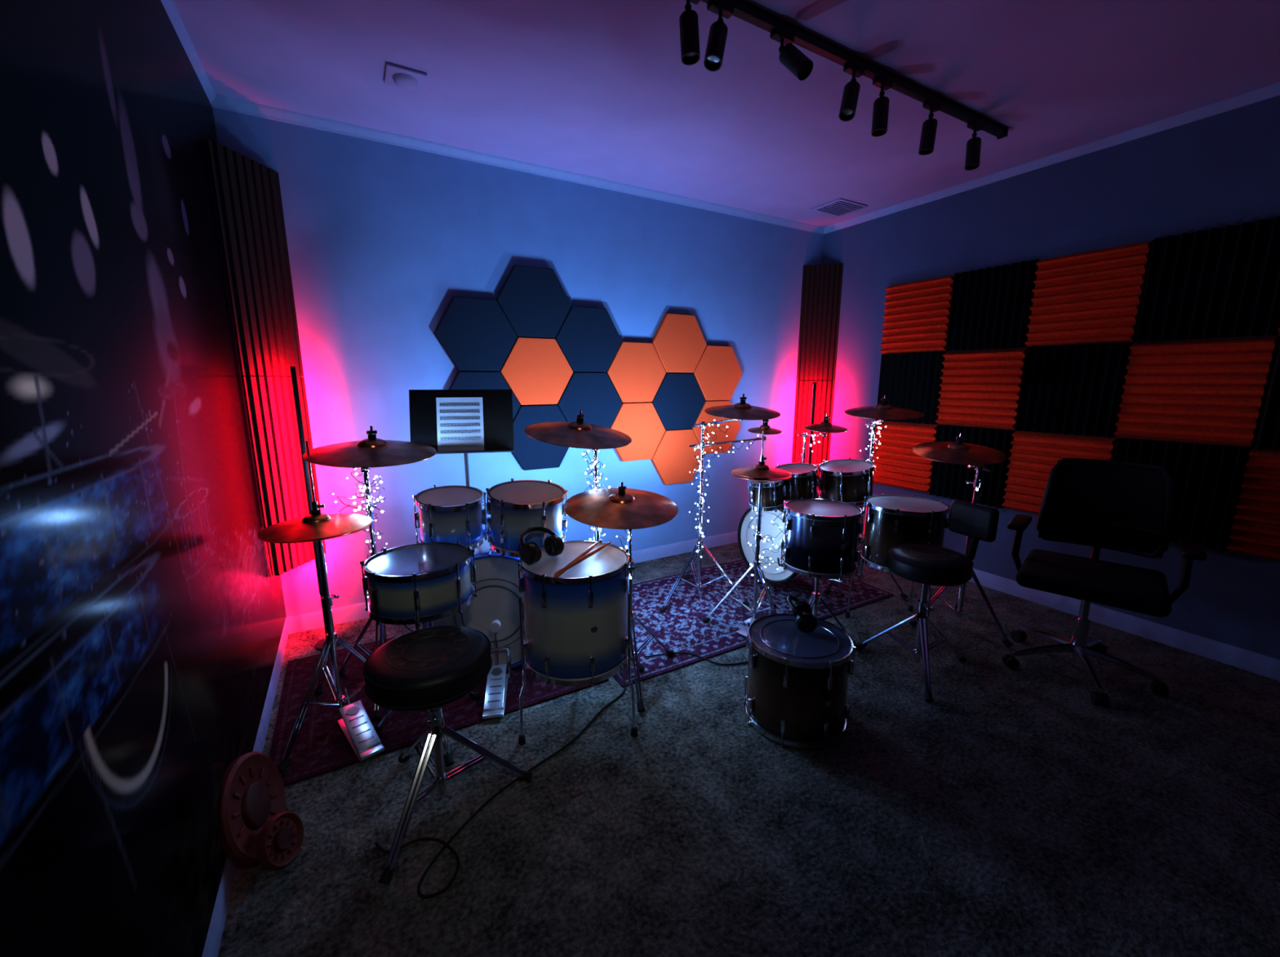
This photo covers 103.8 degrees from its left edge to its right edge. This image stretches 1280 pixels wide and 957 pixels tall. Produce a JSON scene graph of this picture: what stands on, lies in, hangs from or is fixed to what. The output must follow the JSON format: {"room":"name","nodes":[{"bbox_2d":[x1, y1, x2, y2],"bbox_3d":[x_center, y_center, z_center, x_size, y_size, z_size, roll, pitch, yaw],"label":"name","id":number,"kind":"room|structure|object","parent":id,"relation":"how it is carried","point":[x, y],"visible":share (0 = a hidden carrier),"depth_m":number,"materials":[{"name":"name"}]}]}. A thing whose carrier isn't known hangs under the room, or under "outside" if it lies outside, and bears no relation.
{"room":"studio","nodes":[
{"label":"studio","id":0,"kind":"room"},
{"bbox_2d":[212,106,823,617],"bbox_3d":[-0.219,-0.629,3.513,4.210,2.600,0.100,-6,13,-29],"label":"wall","id":1,"kind":"structure","parent":0,"point":[382,237],"depth_m":2.91,"materials":[{"name":"paint"}]},
{"bbox_2d":[334,468,385,520],"label":"fairy lights","id":2,"kind":"object","parent":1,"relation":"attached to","point":[359,507],"depth_m":2.10,"materials":[{"name":"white plastic"}]},
{"bbox_2d":[363,528,382,538],"label":"fairy lights","id":3,"kind":"object","parent":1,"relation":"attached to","point":[379,532],"depth_m":2.10,"materials":[{"name":"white plastic"}]},
{"bbox_2d":[434,296,517,370],"bbox_3d":[-0.959,-0.844,2.953,0.471,0.410,0.040,-6,13,-29],"label":"acoustic panel","id":4,"kind":"object","parent":1,"relation":"attached to","point":[476,334],"visible":1,"depth_m":2.93,"materials":[{"name":"blue fabric"}]},
{"bbox_2d":[448,371,520,419],"bbox_3d":[-0.959,-0.436,3.033,0.471,0.410,0.040,-6,13,-29],"label":"acoustic panel","id":5,"kind":"object","parent":1,"relation":"attached to","point":[463,380],"visible":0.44,"depth_m":2.99,"materials":[{"name":"blue fabric"}]},
{"bbox_2d":[285,530,737,634],"bbox_3d":[-0.190,0.609,3.705,4.010,0.095,0.014,-6,13,-29],"label":"baseboard","id":6,"kind":"structure","parent":1,"relation":"attached to","point":[311,620],"depth_m":2.91,"materials":[{"name":"paint"}]},
{"bbox_2d":[210,94,824,234],"bbox_3d":[-0.185,-1.874,3.211,4.010,0.042,0.035,-6,13,-29],"label":"trim","id":7,"kind":"structure","parent":1,"relation":"attached to","point":[225,103],"depth_m":2.79,"materials":[{"name":"paint"}]},
{"bbox_2d":[495,264,571,337],"bbox_3d":[-0.647,-1.082,3.090,0.471,0.410,0.040,-6,13,-29],"label":"acoustic panel","id":8,"kind":"object","parent":1,"relation":"attached to","point":[534,301],"visible":0.91,"depth_m":3.07,"materials":[{"name":"blue fabric"}]},
{"bbox_2d":[499,337,573,404],"bbox_3d":[-0.647,-0.674,3.170,0.471,0.410,0.040,-6,13,-29],"label":"acoustic panel","id":9,"kind":"object","parent":1,"relation":"attached to","point":[536,371],"visible":0.92,"depth_m":3.15,"materials":[{"name":"orange fabric"}]},
{"bbox_2d":[511,404,568,470],"bbox_3d":[-0.647,-0.267,3.249,0.471,0.410,0.040,-6,13,-29],"label":"acoustic panel","id":10,"kind":"object","parent":1,"relation":"attached to","point":[531,453],"visible":0.68,"depth_m":3.22,"materials":[{"name":"blue fabric"}]},
{"bbox_2d":[554,305,622,371],"bbox_3d":[-0.335,-0.913,3.307,0.471,0.410,0.040,-6,13,-29],"label":"acoustic panel","id":11,"kind":"object","parent":1,"relation":"attached to","point":[588,339],"visible":0.89,"depth_m":3.28,"materials":[{"name":"blue fabric"}]},
{"bbox_2d":[556,372,622,427],"bbox_3d":[-0.335,-0.505,3.386,0.471,0.410,0.040,-6,13,-29],"label":"acoustic panel","id":12,"kind":"object","parent":1,"relation":"attached to","point":[594,393],"visible":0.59,"depth_m":3.36,"materials":[{"name":"blue fabric"}]},
{"bbox_2d":[616,528,631,549],"label":"fairy lights","id":13,"kind":"object","parent":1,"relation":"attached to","point":[628,537],"depth_m":2.19,"materials":[{"name":"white plastic"}]},
{"bbox_2d":[605,341,666,402],"bbox_3d":[-0.023,-0.744,3.523,0.471,0.410,0.040,-6,13,-29],"label":"acoustic panel","id":14,"kind":"object","parent":1,"relation":"attached to","point":[636,371],"visible":0.83,"depth_m":3.50,"materials":[{"name":"orange fabric"}]},
{"bbox_2d":[609,402,665,461],"bbox_3d":[-0.023,-0.336,3.603,0.471,0.410,0.040,-6,13,-29],"label":"acoustic panel","id":15,"kind":"object","parent":1,"relation":"attached to","point":[641,421],"visible":0.79,"depth_m":3.59,"materials":[{"name":"orange fabric"}]},
{"bbox_2d":[650,428,704,484],"bbox_3d":[0.288,-0.166,3.819,0.471,0.410,0.040,-6,13,-29],"label":"acoustic panel","id":16,"kind":"object","parent":1,"relation":"attached to","point":[673,460],"visible":0.8,"depth_m":3.79,"materials":[{"name":"orange fabric"}]},
{"bbox_2d":[650,373,705,429],"bbox_3d":[0.288,-0.574,3.740,0.471,0.410,0.040,-6,13,-29],"label":"acoustic panel","id":17,"kind":"object","parent":1,"relation":"attached to","point":[678,401],"visible":0.84,"depth_m":3.72,"materials":[{"name":"blue fabric"}]},
{"bbox_2d":[650,312,706,372],"bbox_3d":[0.288,-0.982,3.660,0.471,0.410,0.040,-6,13,-29],"label":"acoustic panel","id":18,"kind":"object","parent":1,"relation":"attached to","point":[679,343],"visible":0.91,"depth_m":3.63,"materials":[{"name":"orange fabric"}]},
{"bbox_2d":[688,485,709,537],"label":"fairy lights","id":19,"kind":"object","parent":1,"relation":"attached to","point":[698,486],"depth_m":3.06,"materials":[{"name":"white plastic"}]},
{"bbox_2d":[689,455,710,487],"label":"fairy lights","id":20,"kind":"object","parent":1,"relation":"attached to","point":[694,455],"depth_m":3.01,"materials":[{"name":"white plastic"}]},
{"bbox_2d":[691,400,740,453],"bbox_3d":[0.600,-0.405,3.956,0.471,0.410,0.040,-6,13,-29],"label":"acoustic panel","id":21,"kind":"object","parent":1,"relation":"attached to","point":[734,426],"visible":0.72,"depth_m":3.94,"materials":[{"name":"orange fabric"}]},
{"bbox_2d":[691,345,742,399],"bbox_3d":[0.600,-0.812,3.876,0.471,0.410,0.040,-6,13,-29],"label":"acoustic panel","id":22,"kind":"object","parent":1,"relation":"attached to","point":[717,373],"visible":0.83,"depth_m":3.85,"materials":[{"name":"orange fabric"}]},
{"bbox_2d":[791,262,843,488],"bbox_3d":[1.502,-0.838,4.294,0.220,1.870,0.220,-6,13,-29],"label":"trap","id":23,"kind":"object","parent":1,"relation":"attached to","point":[821,289],"visible":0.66,"depth_m":4.25,"materials":[{"name":"plastic"}]},
{"bbox_2d":[582,448,610,489],"label":"fairy lights","id":24,"kind":"object","parent":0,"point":[588,451],"depth_m":2.38,"materials":[{"name":"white plastic"}]},
{"bbox_2d":[173,0,1279,226],"bbox_3d":[0.994,-1.552,1.194,4.210,0.100,4.950,-6,13,-29],"label":"ceiling","id":25,"kind":"structure","parent":0,"point":[602,89],"depth_m":2.11,"materials":[{"name":"paint"}]},
{"bbox_2d":[383,62,426,93],"bbox_3d":[-0.981,-1.660,2.099,0.150,0.034,0.150,-6,13,-29],"label":"smoke detector","id":26,"kind":"object","parent":25,"relation":"attached to","point":[404,77],"visible":1,"depth_m":2.07,"materials":[{"name":"paint"}]},
{"bbox_2d":[810,198,867,216],"bbox_3d":[1.455,-1.974,3.670,0.300,0.019,0.260,-6,13,-29],"label":"ceiling vent","id":27,"kind":"object","parent":25,"relation":"attached to","point":[839,206],"depth_m":3.64,"materials":[{"name":"white metal"}]},
{"bbox_2d":[679,0,1008,170],"bbox_3d":[0.858,-1.529,1.937,2.340,0.236,0.178,-6,13,-29],"label":"track light","id":28,"kind":"object","parent":25,"relation":"attached to","point":[782,31],"visible":1,"depth_m":1.91,"materials":[{"name":"black plastic"}]},
{"bbox_2d":[217,542,1279,956],"bbox_3d":[0.994,1.098,1.711,4.210,0.100,4.950,-6,13,-29],"label":"floor","id":29,"kind":"structure","parent":0,"point":[1010,812],"depth_m":1.57,"materials":[{"name":"grey carpet"}]},
{"bbox_2d":[220,751,285,866],"bbox_3d":[-1.117,0.948,1.454,0.091,0.285,0.290,-3,11,-15],"label":"weight plate","id":30,"kind":"object","parent":29,"relation":"on","point":[253,791],"visible":0.8,"depth_m":1.42,"materials":[{"name":"red metal"}]},
{"bbox_2d":[256,811,303,870],"bbox_3d":[-1.021,1.030,1.429,0.067,0.133,0.136,0,11,0],"label":"weight plate","id":31,"kind":"object","parent":29,"relation":"on","point":[280,839],"visible":1,"depth_m":1.42,"materials":[{"name":"red rubber"}]},
{"bbox_2d":[289,366,340,650],"bbox_3d":[-1.627,0.172,2.488,0.120,1.420,0.120,-10,15,-41],"label":"led light bar","id":32,"kind":"object","parent":29,"relation":"on","point":[318,646],"visible":0.55,"depth_m":2.44,"materials":[{"name":"black plastic"}]},
{"bbox_2d":[269,636,608,786],"bbox_3d":[-0.932,0.911,2.383,1.290,0.009,0.920,-6,13,-29],"label":"rug","id":33,"kind":"object","parent":29,"relation":"on","point":[321,746],"visible":0.26,"depth_m":2.06,"materials":[{"name":"red fabric"}]},
{"bbox_2d":[257,440,372,771],"bbox_3d":[-1.182,0.415,1.969,0.483,1.139,0.501,-6,13,-29],"label":"stand","id":34,"kind":"object","parent":33,"relation":"on","point":[318,526],"visible":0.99,"depth_m":1.87,"materials":[{"name":"silver metal"}]},
{"bbox_2d":[337,688,384,760],"bbox_3d":[-1.077,0.926,1.920,0.085,0.132,0.313,-11,15,-43],"label":"hi-hat pedal","id":35,"kind":"object","parent":33,"relation":"on","point":[356,725],"visible":1,"depth_m":1.90,"materials":[{"name":"metal"}]},
{"bbox_2d":[302,425,436,719],"bbox_3d":[-1.071,0.366,2.102,0.481,1.185,0.593,-6,13,-29],"label":"cymbal stand","id":36,"kind":"object","parent":33,"relation":"on","point":[366,454],"visible":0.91,"depth_m":1.90,"materials":[{"name":"brown metal"}]},
{"bbox_2d":[373,582,479,766],"bbox_3d":[-0.792,0.723,1.878,0.422,0.571,0.385,-6,13,-29],"label":"stand","id":37,"kind":"object","parent":33,"relation":"on","point":[448,759],"visible":0.25,"depth_m":1.83,"materials":[{"name":"silver metal"}]},
{"bbox_2d":[360,539,477,626],"bbox_3d":[-0.802,0.372,1.862,0.384,0.187,0.366,-10,15,-41],"label":"snare drum","id":38,"kind":"object","parent":37,"relation":"on","point":[425,581],"visible":1,"depth_m":1.74,"materials":[{"name":"silver metal"}]},
{"bbox_2d":[408,389,514,486],"bbox_3d":[-0.882,0.202,2.582,0.490,1.296,0.390,-2,11,-12],"label":"music stand","id":39,"kind":"object","parent":33,"relation":"on","point":[450,421],"visible":0.95,"depth_m":2.50,"materials":[{"name":"black plastic"}]},
{"bbox_2d":[427,528,524,670],"bbox_3d":[-0.715,0.588,2.516,0.782,0.595,0.448,-2,11,-10],"label":"bass drum","id":40,"kind":"object","parent":33,"relation":"on","point":[496,575],"visible":0.22,"depth_m":2.31,"materials":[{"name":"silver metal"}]},
{"bbox_3d":[-0.683,0.223,2.324,0.165,0.232,0.178,-6,13,-29],"label":"tom drum mount","id":41,"kind":"object","parent":40,"relation":"on","visible":0},
{"bbox_2d":[412,484,487,549],"bbox_3d":[-0.809,0.170,2.154,0.292,0.254,0.295,-5,12,-24],"label":"tom drum","id":42,"kind":"object","parent":41,"relation":"attached to","point":[446,513],"visible":0.86,"depth_m":2.07,"materials":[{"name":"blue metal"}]},
{"bbox_2d":[485,478,567,557],"bbox_3d":[-0.481,0.162,2.144,0.323,0.281,0.363,-9,14,-40],"label":"tom drum","id":43,"kind":"object","parent":41,"relation":"attached to","point":[517,506],"visible":0.86,"depth_m":2.04,"materials":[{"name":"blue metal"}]},
{"bbox_2d":[482,619,511,718],"bbox_3d":[-0.623,0.799,2.149,0.116,0.296,0.310,-2,11,-10],"label":"bass drum pedal","id":44,"kind":"object","parent":33,"relation":"on","point":[497,678],"depth_m":2.17,"materials":[{"name":"silver metal"}]},
{"bbox_2d":[362,625,532,884],"bbox_3d":[-0.618,0.780,1.629,0.482,0.554,0.502,-6,13,-29],"label":"stool","id":45,"kind":"object","parent":29,"relation":"on","point":[429,668],"visible":1,"depth_m":1.49,"materials":[{"name":"black leather"}]},
{"bbox_2d":[364,625,490,711],"bbox_3d":[-0.644,0.566,1.543,0.356,0.098,0.356,-6,13,-29],"label":"seat cushion","id":46,"kind":"object","parent":45,"relation":"on","point":[428,668],"depth_m":1.45,"materials":[{"name":"black leather"}]},
{"bbox_2d":[374,670,626,898],"bbox_3d":[-0.331,1.005,1.861,0.293,0.023,1.167,8,14,35],"label":"cable","id":47,"kind":"object","parent":29,"relation":"on","point":[446,844],"visible":0.91,"depth_m":1.50,"materials":[{"name":"black rubber"}]},
{"bbox_2d":[516,538,637,745],"bbox_3d":[-0.254,0.643,1.960,0.468,0.697,0.453,-11,15,-43],"label":"tom drum","id":48,"kind":"object","parent":29,"relation":"on","point":[577,622],"visible":0.94,"depth_m":1.81,"materials":[{"name":"blue wood"}]},
{"bbox_2d":[520,526,564,564],"bbox_3d":[-0.381,0.250,1.912,0.110,0.112,0.169,9,14,39],"label":"headphones","id":49,"kind":"object","parent":48,"relation":"on","point":[531,553],"visible":1,"depth_m":1.91,"materials":[{"name":"black plastic"}]},
{"bbox_2d":[553,541,611,578],"bbox_3d":[-0.228,0.300,1.909,0.056,0.014,0.423,5,12,23],"label":"drumsticks","id":50,"kind":"object","parent":48,"relation":"on","point":[583,556],"visible":1,"depth_m":1.89,"materials":[{"name":"brown wood"}]},
{"bbox_2d":[564,481,678,712],"bbox_3d":[-0.054,0.475,2.171,0.524,0.944,0.473,-2,11,-9],"label":"cymbal stand","id":51,"kind":"object","parent":29,"relation":"on","point":[621,507],"visible":0.94,"depth_m":2.05,"materials":[{"name":"brown metal"}]},
{"bbox_2d":[644,651,748,665],"bbox_3d":[0.362,0.888,2.472,0.685,0.018,0.088,1,11,3],"label":"cable","id":52,"kind":"object","parent":29,"relation":"on","point":[695,655],"visible":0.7,"depth_m":2.48,"materials":[{"name":"black rubber"}]},
{"bbox_2d":[613,559,893,687],"bbox_3d":[0.531,0.760,3.155,1.970,0.009,0.980,-6,13,-29],"label":"rug","id":53,"kind":"object","parent":29,"relation":"on","point":[681,627],"visible":0.52,"depth_m":3.02,"materials":[{"name":"fabric"}]},
{"bbox_2d":[524,409,644,671],"bbox_3d":[-0.271,0.289,2.369,0.506,1.234,0.725,-3,11,-16],"label":"cymbal stand","id":54,"kind":"object","parent":53,"relation":"on","point":[578,433],"visible":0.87,"depth_m":2.05,"materials":[{"name":"brown metal"}]},
{"bbox_2d":[659,393,782,613],"bbox_3d":[0.498,0.142,2.992,0.619,1.284,0.589,4,12,21],"label":"cymbal stand","id":55,"kind":"object","parent":53,"relation":"on","point":[741,411],"visible":0.99,"depth_m":2.99,"materials":[{"name":"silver metal"}]},
{"bbox_2d":[693,426,716,451],"label":"fairy lights","id":56,"kind":"object","parent":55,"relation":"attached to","point":[703,427],"depth_m":2.95,"materials":[{"name":"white plastic"}]},
{"bbox_2d":[709,419,728,432],"label":"fairy lights","id":57,"kind":"object","parent":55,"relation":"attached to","point":[717,424],"depth_m":2.90,"materials":[{"name":"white plastic"}]},
{"bbox_2d":[722,440,754,453],"label":"fairy lights","id":58,"kind":"object","parent":55,"relation":"attached to","point":[742,441],"depth_m":3.00,"materials":[{"name":"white plastic"}]},
{"bbox_2d":[748,511,784,567],"label":"fairy lights","id":59,"kind":"object","parent":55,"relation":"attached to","point":[753,527],"depth_m":2.99,"materials":[{"name":"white plastic"}]},
{"bbox_2d":[804,431,821,451],"label":"fairy lights","id":60,"kind":"object","parent":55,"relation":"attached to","point":[818,432],"depth_m":3.38,"materials":[{"name":"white plastic"}]},
{"bbox_2d":[702,430,791,622],"bbox_3d":[0.681,0.297,2.680,0.506,1.100,0.471,-6,13,-29],"label":"stand","id":61,"kind":"object","parent":53,"relation":"on","point":[761,473],"visible":1,"depth_m":2.69,"materials":[{"name":"silver metal"}]},
{"bbox_2d":[736,607,755,636],"bbox_3d":[0.654,0.787,2.628,0.085,0.132,0.313,-10,15,-41],"label":"hi-hat pedal","id":62,"kind":"object","parent":61,"relation":"attached to","point":[743,631],"visible":0.12,"depth_m":2.71,"materials":[{"name":"metal"}]},
{"bbox_2d":[737,507,844,596],"bbox_3d":[0.965,0.429,3.330,0.368,0.595,0.722,-8,14,-35],"label":"bass drum","id":63,"kind":"object","parent":53,"relation":"on","point":[745,535],"visible":0.39,"depth_m":3.25,"materials":[{"name":"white plastic"}]},
{"bbox_2d":[746,479,786,511],"bbox_3d":[0.734,0.080,2.926,0.244,0.205,0.224,-5,12,-23],"label":"tom drum","id":64,"kind":"object","parent":63,"relation":"on","point":[774,492],"visible":0.69,"depth_m":2.85,"materials":[{"name":"brown wood"}]},
{"bbox_3d":[0.929,0.079,3.146,0.347,0.210,0.225,-6,13,-29],"label":"tom drum mount","id":65,"kind":"object","parent":63,"relation":"on","visible":0},
{"bbox_2d":[773,461,818,501],"bbox_3d":[0.943,0.028,3.043,0.282,0.234,0.279,-5,12,-24],"label":"tom drum","id":66,"kind":"object","parent":65,"relation":"attached to","point":[803,482],"visible":0.59,"depth_m":2.94,"materials":[{"name":"brown wood"}]},
{"bbox_2d":[817,457,874,506],"bbox_3d":[1.254,0.019,3.059,0.340,0.260,0.334,-5,12,-22],"label":"tom drum","id":67,"kind":"object","parent":65,"relation":"attached to","point":[849,480],"visible":0.86,"depth_m":2.95,"materials":[{"name":"brown wood"}]},
{"bbox_2d":[797,413,847,462],"bbox_3d":[1.212,0.116,3.462,0.457,1.154,0.735,-2,11,-9],"label":"cymbal stand","id":68,"kind":"object","parent":53,"relation":"on","point":[825,426],"visible":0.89,"depth_m":3.10,"materials":[{"name":"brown metal"}]},
{"bbox_2d":[823,395,924,599],"bbox_3d":[1.455,0.128,3.089,0.461,1.274,0.690,9,14,38],"label":"cymbal stand","id":69,"kind":"object","parent":53,"relation":"on","point":[882,411],"visible":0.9,"depth_m":2.83,"materials":[{"name":"brown metal"}]},
{"bbox_2d":[743,610,856,750],"bbox_3d":[0.633,0.797,2.034,0.402,0.362,0.402,-9,14,-38],"label":"tom drum","id":70,"kind":"object","parent":29,"relation":"on","point":[796,682],"visible":0.95,"depth_m":1.89,"materials":[{"name":"brown wood"}]},
{"bbox_2d":[786,595,817,633],"bbox_3d":[0.666,0.554,2.088,0.110,0.112,0.169,2,11,8],"label":"headphones","id":71,"kind":"object","parent":70,"relation":"on","point":[806,621],"visible":1,"depth_m":2.02,"materials":[{"name":"black plastic"}]},
{"bbox_2d":[808,382,816,463],"bbox_3d":[1.418,-0.121,4.199,0.120,1.340,0.120,-4,12,-18],"label":"led light bar","id":72,"kind":"object","parent":29,"relation":"on","point":[814,389],"visible":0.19,"depth_m":4.12,"materials":[{"name":"black plastic"}]},
{"bbox_2d":[777,556,862,652],"bbox_3d":[0.877,0.641,2.587,0.432,0.461,0.424,-6,13,-29],"label":"stand","id":73,"kind":"object","parent":29,"relation":"on","point":[815,597],"visible":0.33,"depth_m":2.56,"materials":[{"name":"silver metal"}]},
{"bbox_2d":[780,497,864,580],"bbox_3d":[0.903,0.290,2.517,0.366,0.317,0.366,-8,14,-35],"label":"snare drum","id":74,"kind":"object","parent":73,"relation":"on","point":[820,539],"visible":0.99,"depth_m":2.38,"materials":[{"name":"black wood"}]},
{"bbox_2d":[844,493,951,645],"bbox_3d":[1.471,0.475,2.782,0.456,0.712,0.448,-6,13,-29],"label":"tom drum","id":75,"kind":"object","parent":29,"relation":"on","point":[890,520],"visible":0.7,"depth_m":2.64,"materials":[{"name":"brown wood"}]},
{"bbox_2d":[857,499,999,702],"bbox_3d":[1.343,0.513,2.383,0.532,0.789,0.471,-6,13,-29],"label":"stool","id":76,"kind":"object","parent":29,"relation":"on","point":[926,564],"visible":1,"depth_m":2.29,"materials":[{"name":"black leather"}]},
{"bbox_2d":[886,542,972,586],"bbox_3d":[1.316,0.383,2.296,0.340,0.098,0.340,-6,13,-29],"label":"seat cushion","id":77,"kind":"object","parent":76,"relation":"on","point":[923,563],"depth_m":2.19,"materials":[{"name":"black leather"}]},
{"bbox_2d":[909,432,1013,648],"bbox_3d":[1.681,0.298,2.690,0.522,1.094,0.474,-1,11,-3],"label":"cymbal stand","id":78,"kind":"object","parent":29,"relation":"on","point":[959,452],"visible":0.94,"depth_m":2.57,"materials":[{"name":"brown metal"}]},
{"bbox_2d":[1001,457,1207,706],"bbox_3d":[2.081,0.433,2.314,0.640,0.974,0.635,10,15,43],"label":"office chair","id":79,"kind":"object","parent":29,"relation":"on","point":[1122,506],"visible":1,"depth_m":2.35,"materials":[{"name":"black fabric"}]},
{"bbox_2d":[817,95,1279,659],"bbox_3d":[2.773,-0.424,2.461,0.100,2.600,4.750,-6,13,-29],"label":"wall","id":80,"kind":"structure","parent":0,"point":[1222,170],"depth_m":2.74,"materials":[{"name":"paint"}]},
{"bbox_2d":[872,420,938,493],"bbox_3d":[1.963,-0.172,3.780,0.055,0.498,0.478,-6,13,-29],"label":"tile","id":81,"kind":"structure","parent":80,"relation":"attached to","point":[896,464],"depth_m":3.76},
{"bbox_2d":[863,420,886,460],"label":"fairy lights","id":82,"kind":"object","parent":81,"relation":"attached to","point":[878,427],"depth_m":3.08,"materials":[{"name":"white plastic"}]},
{"bbox_2d":[875,351,946,424],"bbox_3d":[1.963,-0.663,3.684,0.055,0.498,0.478,-6,13,-29],"label":"tile","id":83,"kind":"structure","parent":80,"relation":"attached to","point":[911,381],"depth_m":3.63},
{"bbox_2d":[879,274,955,354],"bbox_3d":[1.963,-1.154,3.589,0.055,0.498,0.478,-6,13,-29],"label":"tile","id":84,"kind":"structure","parent":80,"relation":"attached to","point":[917,317],"depth_m":3.56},
{"bbox_2d":[929,424,1015,507],"bbox_3d":[2.203,-0.092,3.372,0.055,0.498,0.478,-6,13,-29],"label":"tile","id":85,"kind":"structure","parent":80,"relation":"attached to","point":[948,479],"depth_m":3.34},
{"bbox_2d":[935,347,1027,430],"bbox_3d":[2.203,-0.583,3.276,0.055,0.498,0.478,-6,13,-29],"label":"tile","id":86,"kind":"structure","parent":80,"relation":"attached to","point":[981,388],"depth_m":3.25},
{"bbox_2d":[946,259,1039,351],"bbox_3d":[2.203,-1.074,3.181,0.055,0.498,0.478,-6,13,-29],"label":"tile","id":87,"kind":"structure","parent":80,"relation":"attached to","point":[990,309],"depth_m":3.15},
{"bbox_2d":[823,82,1279,234],"bbox_3d":[2.715,-1.673,2.182,0.035,0.042,4.750,-6,13,-29],"label":"trim","id":88,"kind":"structure","parent":80,"relation":"attached to","point":[1269,91],"depth_m":2.70,"materials":[{"name":"paint"}]},
{"bbox_2d":[1001,431,1115,514],"bbox_3d":[2.443,-0.013,2.964,0.055,0.498,0.478,-6,13,-29],"label":"tile","id":89,"kind":"structure","parent":80,"relation":"attached to","point":[1033,455],"depth_m":3.03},
{"bbox_2d":[858,534,1279,680],"bbox_3d":[2.724,0.811,2.672,0.014,0.095,4.750,-6,13,-29],"label":"baseboard","id":90,"kind":"structure","parent":80,"relation":"attached to","point":[1251,661],"depth_m":2.67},
{"bbox_2d":[1016,342,1133,437],"bbox_3d":[2.443,-0.504,2.869,0.055,0.498,0.478,-6,13,-29],"label":"tile","id":91,"kind":"structure","parent":80,"relation":"attached to","point":[1077,389],"depth_m":2.84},
{"bbox_2d":[1024,240,1151,347],"bbox_3d":[2.443,-0.994,2.773,0.055,0.498,0.478,-6,13,-29],"label":"tile","id":92,"kind":"structure","parent":80,"relation":"attached to","point":[1092,297],"depth_m":2.75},
{"bbox_2d":[1112,437,1252,551],"bbox_3d":[2.683,0.067,2.556,0.055,0.498,0.478,-6,13,-29],"label":"tile","id":93,"kind":"structure","parent":80,"relation":"attached to","point":[1209,479],"depth_m":2.45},
{"bbox_2d":[1114,335,1278,447],"bbox_3d":[2.683,-0.424,2.461,0.055,0.498,0.478,-6,13,-29],"label":"tile","id":94,"kind":"structure","parent":80,"relation":"attached to","point":[1209,391],"depth_m":2.43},
{"bbox_2d":[1133,216,1279,342],"bbox_3d":[2.683,-0.915,2.365,0.055,0.498,0.478,-6,13,-29],"label":"tile","id":95,"kind":"structure","parent":80,"relation":"attached to","point":[1224,282],"depth_m":2.35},
{"bbox_2d":[1226,448,1279,560],"bbox_3d":[2.923,0.146,2.148,0.055,0.498,0.478,-6,13,-29],"label":"tile","id":96,"kind":"structure","parent":80,"relation":"attached to","point":[1255,531],"depth_m":2.29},
{"bbox_2d":[1253,335,1279,449],"bbox_3d":[2.923,-0.344,2.053,0.055,0.498,0.478,-6,13,-29],"label":"tile","id":97,"kind":"structure","parent":80,"relation":"attached to","point":[1268,433],"depth_m":2.24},
{"bbox_3d":[-0.786,-0.031,0.444,0.100,2.600,4.750,-6,13,-29],"label":"wall","id":98,"kind":"structure","parent":0,"visible":0},
{"bbox_2d":[0,0,286,956],"bbox_3d":[-1.255,-0.238,1.350,0.016,2.450,2.640,-6,13,-29],"label":"wall","id":99,"kind":"structure","parent":98,"relation":"attached to","point":[143,615],"depth_m":0.95,"materials":[{"name":"black paint"}]},
{"bbox_2d":[208,138,325,577],"bbox_3d":[-1.751,-0.491,2.413,0.210,1.910,0.280,-6,13,-29],"label":"acoustic panel","id":100,"kind":"object","parent":99,"relation":"attached to","point":[248,192],"visible":0.91,"depth_m":2.36,"materials":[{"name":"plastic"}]},
{"bbox_2d":[160,0,215,102],"bbox_3d":[-0.727,-1.292,0.232,0.035,0.042,4.750,-6,13,-29],"label":"trim","id":101,"kind":"structure","parent":98,"relation":"attached to","point":[169,6],"depth_m":1.88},
{"bbox_2d":[201,619,288,956],"bbox_3d":[-0.737,1.193,0.711,0.014,0.095,4.750,-6,13,-29],"label":"baseboard","id":102,"kind":"structure","parent":98,"relation":"attached to","point":[211,947],"depth_m":1.35,"materials":[{"name":"white paint"}]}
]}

